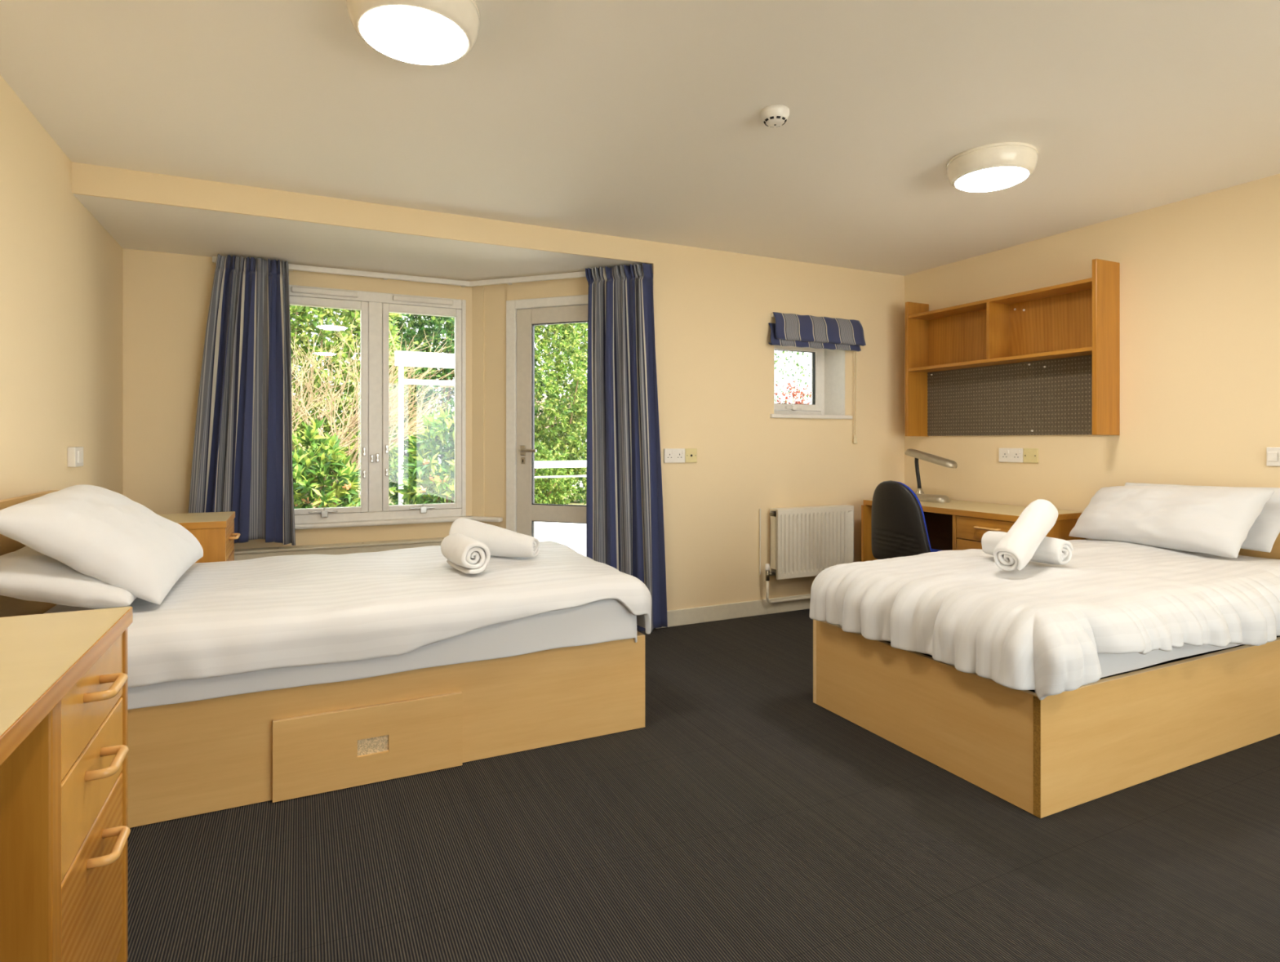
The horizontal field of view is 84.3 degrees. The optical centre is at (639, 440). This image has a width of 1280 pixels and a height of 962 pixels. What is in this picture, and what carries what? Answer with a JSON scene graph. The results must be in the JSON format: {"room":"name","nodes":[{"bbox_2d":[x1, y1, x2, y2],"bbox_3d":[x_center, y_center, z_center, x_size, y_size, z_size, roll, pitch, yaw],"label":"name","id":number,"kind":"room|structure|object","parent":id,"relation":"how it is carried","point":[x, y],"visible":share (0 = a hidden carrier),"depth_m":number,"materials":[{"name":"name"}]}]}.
{"room":"dormitory bedroom","nodes":[
{"label":"dormitory bedroom","id":0,"kind":"room"},
{"bbox_2d":[0,74,123,500],"bbox_3d":[-1.518,-0.035,0.906,0.150,2.370,7.050,0,0,-26],"label":"wall","id":1,"kind":"structure","parent":0,"point":[61,271],"depth_m":2.82,"materials":[{"name":"beige paint"}]},
{"bbox_2d":[67,446,83,466],"bbox_3d":[-2.472,0.071,3.099,0.033,0.086,0.130,0,0,-26],"label":"switch","id":2,"kind":"object","parent":1,"relation":"attached to","point":[75,454],"visible":1,"depth_m":3.05,"materials":[{"name":"white plastic"}]},
{"bbox_2d":[77,450,82,462],"bbox_3d":[-2.461,0.071,3.105,0.007,0.054,0.060,0,0,-26],"label":"rocker switch","id":3,"kind":"object","parent":2,"relation":"attached to","point":[79,452],"depth_m":3.09,"materials":[{"name":"white plastic"}]},
{"bbox_2d":[123,248,471,549],"bbox_3d":[-2.051,0.033,4.484,1.992,2.235,0.140,0,0,-26],"label":"wall","id":4,"kind":"structure","parent":0,"point":[166,296],"depth_m":4.10,"materials":[{"name":"beige paint"}]},
{"bbox_2d":[234,537,444,560],"bbox_3d":[-2.043,0.899,4.348,1.890,0.501,0.112,0,0,-26],"label":"trim","id":5,"kind":"structure","parent":4,"relation":"attached to","point":[381,545],"depth_m":4.39,"materials":[{"name":"paint"}]},
{"bbox_2d":[288,284,502,529],"bbox_3d":[-1.596,-0.207,4.550,1.390,1.505,0.277,0,0,-26],"label":"window","id":6,"kind":"structure","parent":4,"relation":"in","point":[375,509],"depth_m":4.58,"materials":[{"name":"white paint"}]},
{"bbox_2d":[291,285,358,297],"bbox_3d":[-1.969,-0.930,4.423,0.384,0.036,0.029,0,0,-26],"label":"vent","id":7,"kind":"object","parent":6,"relation":"attached to","point":[296,291],"depth_m":4.41,"materials":[{"name":"white plastic"}]},
{"bbox_2d":[392,294,453,305],"bbox_3d":[-1.435,-0.930,4.680,0.386,0.036,0.029,0,0,-26],"label":"vent","id":8,"kind":"object","parent":6,"relation":"attached to","point":[402,300],"depth_m":4.67,"materials":[{"name":"white plastic"}]},
{"bbox_2d":[72,193,652,280],"bbox_3d":[-1.359,-1.235,4.265,3.350,0.300,1.110,0,0,-26],"label":"ceiling","id":9,"kind":"structure","parent":0,"point":[134,224],"depth_m":3.93,"materials":[{"name":"white paint"}]},
{"bbox_2d":[212,256,586,287],"bbox_3d":[-1.245,-1.056,4.514,2.556,0.037,0.595,0,0,-5],"label":"track","id":10,"kind":"object","parent":9,"relation":"attached to","point":[385,276],"visible":0.77,"depth_m":4.55,"materials":[{"name":"white plastic"}]},
{"bbox_2d":[188,253,295,545],"bbox_3d":[-2.316,-0.225,4.119,0.556,1.694,0.110,0,0,-26],"label":"curtain","id":11,"kind":"object","parent":10,"relation":"hanging from","point":[242,463],"visible":0.98,"depth_m":4.13,"materials":[{"name":"blue fabric"}]},
{"bbox_2d":[585,262,667,631],"bbox_3d":[-0.089,0.041,4.336,0.535,2.227,0.079,0,0,20],"label":"curtain","id":12,"kind":"object","parent":10,"relation":"hanging from","point":[625,531],"visible":0.91,"depth_m":4.33,"materials":[{"name":"blue fabric"}]},
{"bbox_2d":[71,161,904,610],"bbox_3d":[-0.329,-0.035,4.297,4.934,2.370,0.300,0,0,-26],"label":"wall","id":13,"kind":"structure","parent":0,"point":[713,308],"depth_m":4.55,"materials":[{"name":"beige paint"}]},
{"bbox_2d":[663,448,684,462],"bbox_3d":[0.215,0.093,4.384,0.146,0.088,0.016,0,0,-26],"label":"wall socket","id":14,"kind":"object","parent":13,"relation":"attached to","point":[670,455],"visible":1,"depth_m":4.38,"materials":[{"name":"white plastic"}]},
{"bbox_2d":[684,448,697,462],"bbox_3d":[0.320,0.093,4.436,0.084,0.088,0.014,0,0,-26],"label":"socket","id":15,"kind":"object","parent":13,"relation":"attached to","point":[691,454],"visible":1,"depth_m":4.43,"materials":[{"name":"beige plastic"}]},
{"bbox_2d":[655,593,810,628],"bbox_3d":[1.028,1.100,4.775,2.074,0.100,0.016,0,0,-26],"label":"baseboard","id":16,"kind":"structure","parent":13,"relation":"attached to","point":[676,617],"depth_m":4.56,"materials":[{"name":"paint"}]},
{"bbox_2d":[759,504,853,603],"bbox_3d":[1.129,0.761,4.767,0.711,0.628,0.118,0,0,-26],"label":"radiator","id":17,"kind":"object","parent":13,"relation":"attached to","point":[805,540],"visible":0.88,"depth_m":4.70,"materials":[{"name":"metal"}]},
{"bbox_2d":[769,504,849,511],"bbox_3d":[1.161,0.454,4.776,0.641,0.013,0.070,0,0,-26],"label":"grille","id":18,"kind":"object","parent":17,"relation":"attached to","point":[836,507],"depth_m":4.74,"materials":[{"name":"metal"}]},
{"bbox_2d":[769,345,852,418],"bbox_3d":[1.125,-0.441,4.971,0.697,0.578,0.297,0,0,-26],"label":"window","id":19,"kind":"structure","parent":13,"relation":"in","point":[828,366],"depth_m":5.10,"materials":[{"name":"white plastic"}]},
{"bbox_2d":[768,311,866,444],"bbox_3d":[1.212,-0.414,4.822,0.795,0.878,0.089,0,0,-26],"label":"blind","id":20,"kind":"object","parent":19,"relation":"attached to","point":[788,329],"visible":1,"depth_m":4.79,"materials":[{"name":"blue fabric"}]},
{"bbox_2d":[471,276,588,528],"bbox_3d":[-0.470,0.033,4.665,1.400,2.235,0.120,0,0,19],"label":"wall","id":21,"kind":"structure","parent":0,"point":[488,301],"depth_m":4.80,"materials":[{"name":"beige paint"}]},
{"bbox_2d":[506,294,587,537],"bbox_3d":[-0.442,0.105,4.611,0.950,2.090,0.164,0,0,19],"label":"door","id":22,"kind":"structure","parent":21,"relation":"in","point":[522,316],"depth_m":4.71,"materials":[{"name":"white paint"}]},
{"bbox_2d":[0,0,1279,275],"bbox_3d":[1.016,-1.310,1.503,5.234,0.180,5.927,0,0,-26],"label":"ceiling","id":23,"kind":"structure","parent":0,"point":[637,119],"depth_m":2.58,"materials":[{"name":"white paint"}]},
{"bbox_2d":[346,0,479,65],"bbox_3d":[-0.632,-1.167,1.982,0.358,0.106,0.358,0,0,-26],"label":"ceiling lamp","id":24,"kind":"object","parent":23,"relation":"attached to","point":[417,32],"visible":1,"depth_m":1.93,"materials":[{"name":"beige plastic"}]},
{"bbox_2d":[760,104,789,127],"bbox_3d":[0.500,-1.194,2.616,0.104,0.052,0.104,0,0,-26],"label":"smoke detector","id":25,"kind":"object","parent":23,"relation":"attached to","point":[773,115],"visible":1,"depth_m":2.58,"materials":[{"name":"white plastic"}]},
{"bbox_2d":[946,142,1038,191],"bbox_3d":[1.522,-1.167,3.063,0.358,0.106,0.358,0,0,-26],"label":"ceiling lamp","id":26,"kind":"object","parent":23,"relation":"attached to","point":[1002,165],"visible":1,"depth_m":2.96,"materials":[{"name":"beige plastic"}]},
{"bbox_2d":[955,166,1028,191],"bbox_3d":[1.522,-1.139,3.063,0.285,0.051,0.285,0,0,-26],"label":"diffuser","id":27,"kind":"object","parent":26,"relation":"attached to","point":[975,179],"depth_m":3.02,"materials":[{"name":"white plastic"}]},
{"bbox_2d":[126,608,1279,961],"bbox_3d":[0.775,1.210,2.003,5.234,0.120,7.037,0,0,-26],"label":"floor","id":28,"kind":"structure","parent":0,"point":[747,819],"depth_m":1.96,"materials":[{"name":"carpet"}]},
{"bbox_2d":[0,606,132,961],"bbox_3d":[-1.052,0.759,0.821,0.580,0.781,1.432,0,0,-26],"label":"desk","id":29,"kind":"object","parent":28,"relation":"on","point":[64,832],"visible":1,"depth_m":1.21,"materials":[{"name":"brown wood"}]},
{"bbox_2d":[158,511,240,562],"bbox_3d":[-2.192,0.754,3.259,0.600,0.791,0.473,0,0,-26],"label":"base cabinet","id":30,"kind":"object","parent":28,"relation":"on","point":[215,531],"visible":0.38,"depth_m":3.16,"materials":[{"name":"brown wood"}]},
{"bbox_2d":[0,489,644,827],"bbox_3d":[-1.160,0.672,2.829,2.129,0.955,1.065,0,0,-26],"label":"bed","id":31,"kind":"object","parent":28,"relation":"on","point":[184,759],"visible":0.52,"depth_m":2.37,"materials":[{"name":"brown wood"}]},
{"bbox_2d":[43,599,637,709],"bbox_3d":[-1.146,0.701,2.816,2.072,0.217,1.051,0,0,-26],"label":"mattress","id":32,"kind":"object","parent":31,"relation":"on","point":[606,620],"visible":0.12,"depth_m":2.48,"materials":[{"name":"white fabric"}]},
{"bbox_2d":[97,541,651,688],"bbox_3d":[-1.011,0.638,2.895,1.889,0.267,1.165,0,0,-26],"label":"duvet","id":33,"kind":"object","parent":32,"relation":"on","point":[218,619],"visible":0.81,"depth_m":2.43,"materials":[{"name":"white fabric"}]},
{"bbox_2d":[0,546,137,608],"bbox_3d":[-1.851,0.432,2.344,0.386,0.190,0.756,0,0,-26],"label":"pillow","id":34,"kind":"object","parent":33,"relation":"on","point":[28,574],"visible":0.41,"depth_m":2.07,"materials":[{"name":"white fabric"}]},
{"bbox_2d":[0,484,203,604],"bbox_3d":[-1.806,0.335,2.438,0.429,0.358,0.949,0,0,-26],"label":"pillow","id":35,"kind":"object","parent":33,"relation":"on","point":[108,536],"visible":1,"depth_m":2.19,"materials":[{"name":"white fabric"}]},
{"bbox_2d":[440,533,490,573],"bbox_3d":[-0.712,0.456,2.867,0.130,0.138,0.284,0,0,-35],"label":"rolled towel","id":36,"kind":"object","parent":33,"relation":"on","point":[466,554],"visible":1,"depth_m":2.77,"materials":[{"name":"white fabric"}]},
{"bbox_2d":[448,517,539,557],"bbox_3d":[-0.653,0.434,3.150,0.403,0.166,0.161,0,0,21],"label":"rolled towel","id":37,"kind":"object","parent":33,"relation":"on","point":[500,541],"visible":0.84,"depth_m":3.11,"materials":[{"name":"white fabric"}]},
{"bbox_2d":[871,480,941,559],"bbox_3d":[1.643,0.687,4.123,0.552,0.924,0.548,0,0,-12],"label":"office chair","id":38,"kind":"object","parent":28,"relation":"on","point":[899,528],"visible":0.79,"depth_m":3.95,"materials":[{"name":"black fabric"}]},
{"bbox_2d":[894,480,932,551],"bbox_3d":[1.467,0.463,4.024,0.103,0.475,0.450,0,0,-26],"label":"cushion","id":39,"kind":"object","parent":38,"relation":"on","point":[911,534],"depth_m":3.89,"materials":[{"name":"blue fabric"}]},
{"bbox_2d":[861,498,1085,561],"bbox_3d":[2.019,0.777,4.409,0.571,0.746,1.195,0,0,-26],"label":"desk","id":40,"kind":"object","parent":28,"relation":"on","point":[953,525],"visible":0.26,"depth_m":4.17,"materials":[{"name":"brown wood"}]},
{"bbox_2d":[904,448,957,502],"bbox_3d":[1.936,0.230,4.698,0.126,0.348,0.365,0,0,-34],"label":"desk lamp","id":41,"kind":"object","parent":40,"relation":"on","point":[917,454],"visible":0.89,"depth_m":4.66,"materials":[{"name":"silver metal"}]},
{"bbox_2d":[813,532,1279,817],"bbox_3d":[1.883,0.750,3.052,1.992,0.800,1.057,0,0,-26],"label":"bed","id":42,"kind":"object","parent":28,"relation":"on","point":[1055,753],"visible":0.53,"depth_m":2.44,"materials":[{"name":"brown wood"}]},
{"bbox_2d":[1097,643,1241,677],"bbox_3d":[1.899,0.704,3.034,1.912,0.194,0.975,0,0,-26],"label":"mattress","id":43,"kind":"object","parent":42,"relation":"on","point":[1110,664],"visible":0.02,"depth_m":2.40,"materials":[{"name":"white fabric"}]},
{"bbox_2d":[808,538,1279,700],"bbox_3d":[1.815,0.637,2.970,2.019,0.276,1.213,0,0,-26],"label":"duvet","id":44,"kind":"object","parent":43,"relation":"on","point":[1042,628],"visible":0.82,"depth_m":2.48,"materials":[{"name":"white fabric"}]},
{"bbox_2d":[993,498,1057,570],"bbox_3d":[1.543,0.370,2.820,0.449,0.251,0.120,0,0,-43],"label":"rolled towel","id":45,"kind":"object","parent":44,"relation":"on","point":[1018,546],"visible":1,"depth_m":2.74,"materials":[{"name":"white fabric"}]},
{"bbox_2d":[981,530,1073,564],"bbox_3d":[1.607,0.444,2.950,0.115,0.112,0.346,0,0,-28],"label":"rolled towel","id":46,"kind":"object","parent":44,"relation":"on","point":[1051,550],"visible":0.47,"depth_m":2.83,"materials":[{"name":"white fabric"}]},
{"bbox_2d":[1068,485,1274,558],"bbox_3d":[2.529,0.365,3.439,0.252,0.301,0.818,0,0,-26],"label":"pillow","id":47,"kind":"object","parent":44,"relation":"on","point":[1215,521],"visible":1,"depth_m":3.30,"materials":[{"name":"white fabric"}]},
{"bbox_2d":[1124,482,1279,552],"bbox_3d":[2.687,0.351,3.430,0.132,0.287,0.834,0,0,-26],"label":"pillow","id":48,"kind":"object","parent":44,"relation":"on","point":[1262,535],"visible":0.22,"depth_m":3.16,"materials":[{"name":"white fabric"}]},
{"bbox_2d":[904,173,1279,539],"bbox_3d":[3.244,-0.035,2.735,0.150,2.370,6.215,0,0,-26],"label":"wall","id":49,"kind":"structure","parent":0,"point":[1200,275],"depth_m":3.68,"materials":[{"name":"beige paint"}]},
{"bbox_2d":[999,448,1023,462],"bbox_3d":[2.331,0.091,4.441,0.016,0.089,0.166,0,0,-26],"label":"wall socket","id":50,"kind":"object","parent":49,"relation":"attached to","point":[1006,455],"visible":1,"depth_m":4.43,"materials":[{"name":"white plastic"}]},
{"bbox_2d":[905,258,1119,435],"bbox_3d":[2.240,-0.501,4.410,0.205,0.942,1.325,0,0,-26],"label":"wall shelf","id":51,"kind":"object","parent":49,"relation":"attached to","point":[1044,361],"visible":1,"depth_m":4.36,"materials":[{"name":"brown wood"}]},
{"bbox_2d":[1023,448,1038,462],"bbox_3d":[2.389,0.091,4.322,0.014,0.089,0.094,0,0,-26],"label":"plate","id":52,"kind":"object","parent":49,"relation":"attached to","point":[1030,455],"visible":1,"depth_m":4.32,"materials":[{"name":"beige plastic"}]},
{"bbox_2d":[1266,447,1279,466],"bbox_3d":[2.928,0.073,3.201,0.015,0.087,0.146,0,0,-26],"label":"light switch","id":53,"kind":"object","parent":49,"relation":"attached to","point":[1273,454],"visible":1,"depth_m":3.24,"materials":[{"name":"white plastic"}]},
{"label":"outside","id":54,"kind":"structure","parent":0,"visible":0},
{"bbox_2d":[388,491,586,505],"bbox_3d":[-4.050,1.450,17.639,32.000,0.100,24.700,0,0,-26],"label":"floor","id":55,"kind":"structure","parent":54,"point":[575,502],"depth_m":15.97,"materials":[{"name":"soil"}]},
{"bbox_2d":[292,415,360,508],"bbox_3d":[-2.723,0.645,5.888,1.132,1.717,0.979,0,0,-26],"label":"bush","id":56,"kind":"object","parent":55,"relation":"on","point":[344,492],"visible":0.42,"depth_m":5.77,"materials":[{"name":"green plant"}]},
{"bbox_2d":[289,305,407,496],"bbox_3d":[-3.998,-0.663,8.408,2.412,4.618,1.400,0,0,-20],"label":"leafy tree","id":57,"kind":"object","parent":55,"relation":"on","point":[295,310],"visible":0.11,"depth_m":8.21,"materials":[{"name":"green plant"}]},
{"bbox_2d":[289,306,443,452],"bbox_3d":[-6.163,-1.538,13.188,5.509,7.025,2.570,0,0,-28],"label":"tree","id":58,"kind":"object","parent":55,"relation":"on","point":[341,313],"visible":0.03,"depth_m":12.82,"materials":[{"name":"green plant"}]},
{"bbox_2d":[290,310,453,507],"bbox_3d":[-3.102,-0.021,7.199,2.961,2.854,1.292,0,0,-36],"label":"bush","id":59,"kind":"object","parent":55,"relation":"on","point":[349,424],"visible":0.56,"depth_m":7.20,"materials":[{"name":"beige plant"}]},
{"bbox_2d":[351,313,454,505],"bbox_3d":[-3.257,-0.778,10.530,1.956,4.929,1.498,0,0,-40],"label":"leafy tree","id":60,"kind":"object","parent":55,"relation":"on","point":[448,329],"visible":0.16,"depth_m":10.15,"materials":[{"name":"green plant"}]},
{"bbox_2d":[390,397,454,504],"bbox_3d":[-1.657,0.529,6.445,1.199,2.077,1.060,0,0,-26],"label":"bush","id":61,"kind":"object","parent":55,"relation":"on","point":[433,441],"visible":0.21,"depth_m":6.14,"materials":[{"name":"green plant"}]},
{"bbox_2d":[395,350,454,504],"bbox_3d":[-1.748,0.265,7.149,1.390,2.270,0.060,0,0,-26],"label":"frame","id":62,"kind":"object","parent":55,"relation":"on","point":[402,358],"visible":0.34,"depth_m":6.89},
{"bbox_2d":[534,441,579,504],"bbox_3d":[-1.713,0.738,11.554,1.481,1.493,1.070,0,0,-26],"label":"plant","id":63,"kind":"object","parent":55,"relation":"on","point":[543,452],"visible":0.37,"depth_m":11.45,"materials":[{"name":"green plant"}]},
{"bbox_2d":[534,322,587,504],"bbox_3d":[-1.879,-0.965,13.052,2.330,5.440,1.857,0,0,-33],"label":"leafy tree","id":64,"kind":"object","parent":55,"relation":"on","point":[567,331],"visible":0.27,"depth_m":12.78,"materials":[{"name":"green plant"}]},
{"bbox_2d":[578,466,586,504],"bbox_3d":[-0.351,0.765,12.208,1.435,1.371,1.053,0,0,-26],"label":"plant","id":65,"kind":"object","parent":55,"relation":"on","point":[584,469],"visible":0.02,"depth_m":12.01,"materials":[{"name":"green plant"}]},
{"bbox_2d":[774,350,811,403],"bbox_3d":[3.125,-0.779,15.053,2.124,4.383,1.161,0,0,-26],"label":"sapling","id":66,"kind":"object","parent":55,"relation":"on","point":[797,363],"visible":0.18,"depth_m":15.06,"materials":[{"name":"green plant"}]},
{"bbox_2d":[774,379,811,404],"bbox_3d":[3.013,0.115,13.602,1.780,2.624,1.005,0,0,-26],"label":"shrub","id":67,"kind":"object","parent":55,"relation":"on","point":[794,393],"visible":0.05,"depth_m":13.54,"materials":[{"name":"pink plant"}]},
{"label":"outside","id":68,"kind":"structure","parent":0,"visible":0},
{"bbox_2d":[534,521,586,555],"bbox_3d":[3.574,1.260,9.559,12.268,0.100,6.472,0,0,-26],"label":"floor","id":69,"kind":"structure","parent":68,"point":[573,535],"depth_m":9.15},
{"bbox_2d":[453,460,586,482],"bbox_3d":[1.204,0.708,11.788,8.606,1.005,0.160,0,0,-26],"label":"railing","id":70,"kind":"object","parent":69,"relation":"on","point":[547,464],"visible":0.02,"depth_m":10.58,"materials":[{"name":"white metal"}]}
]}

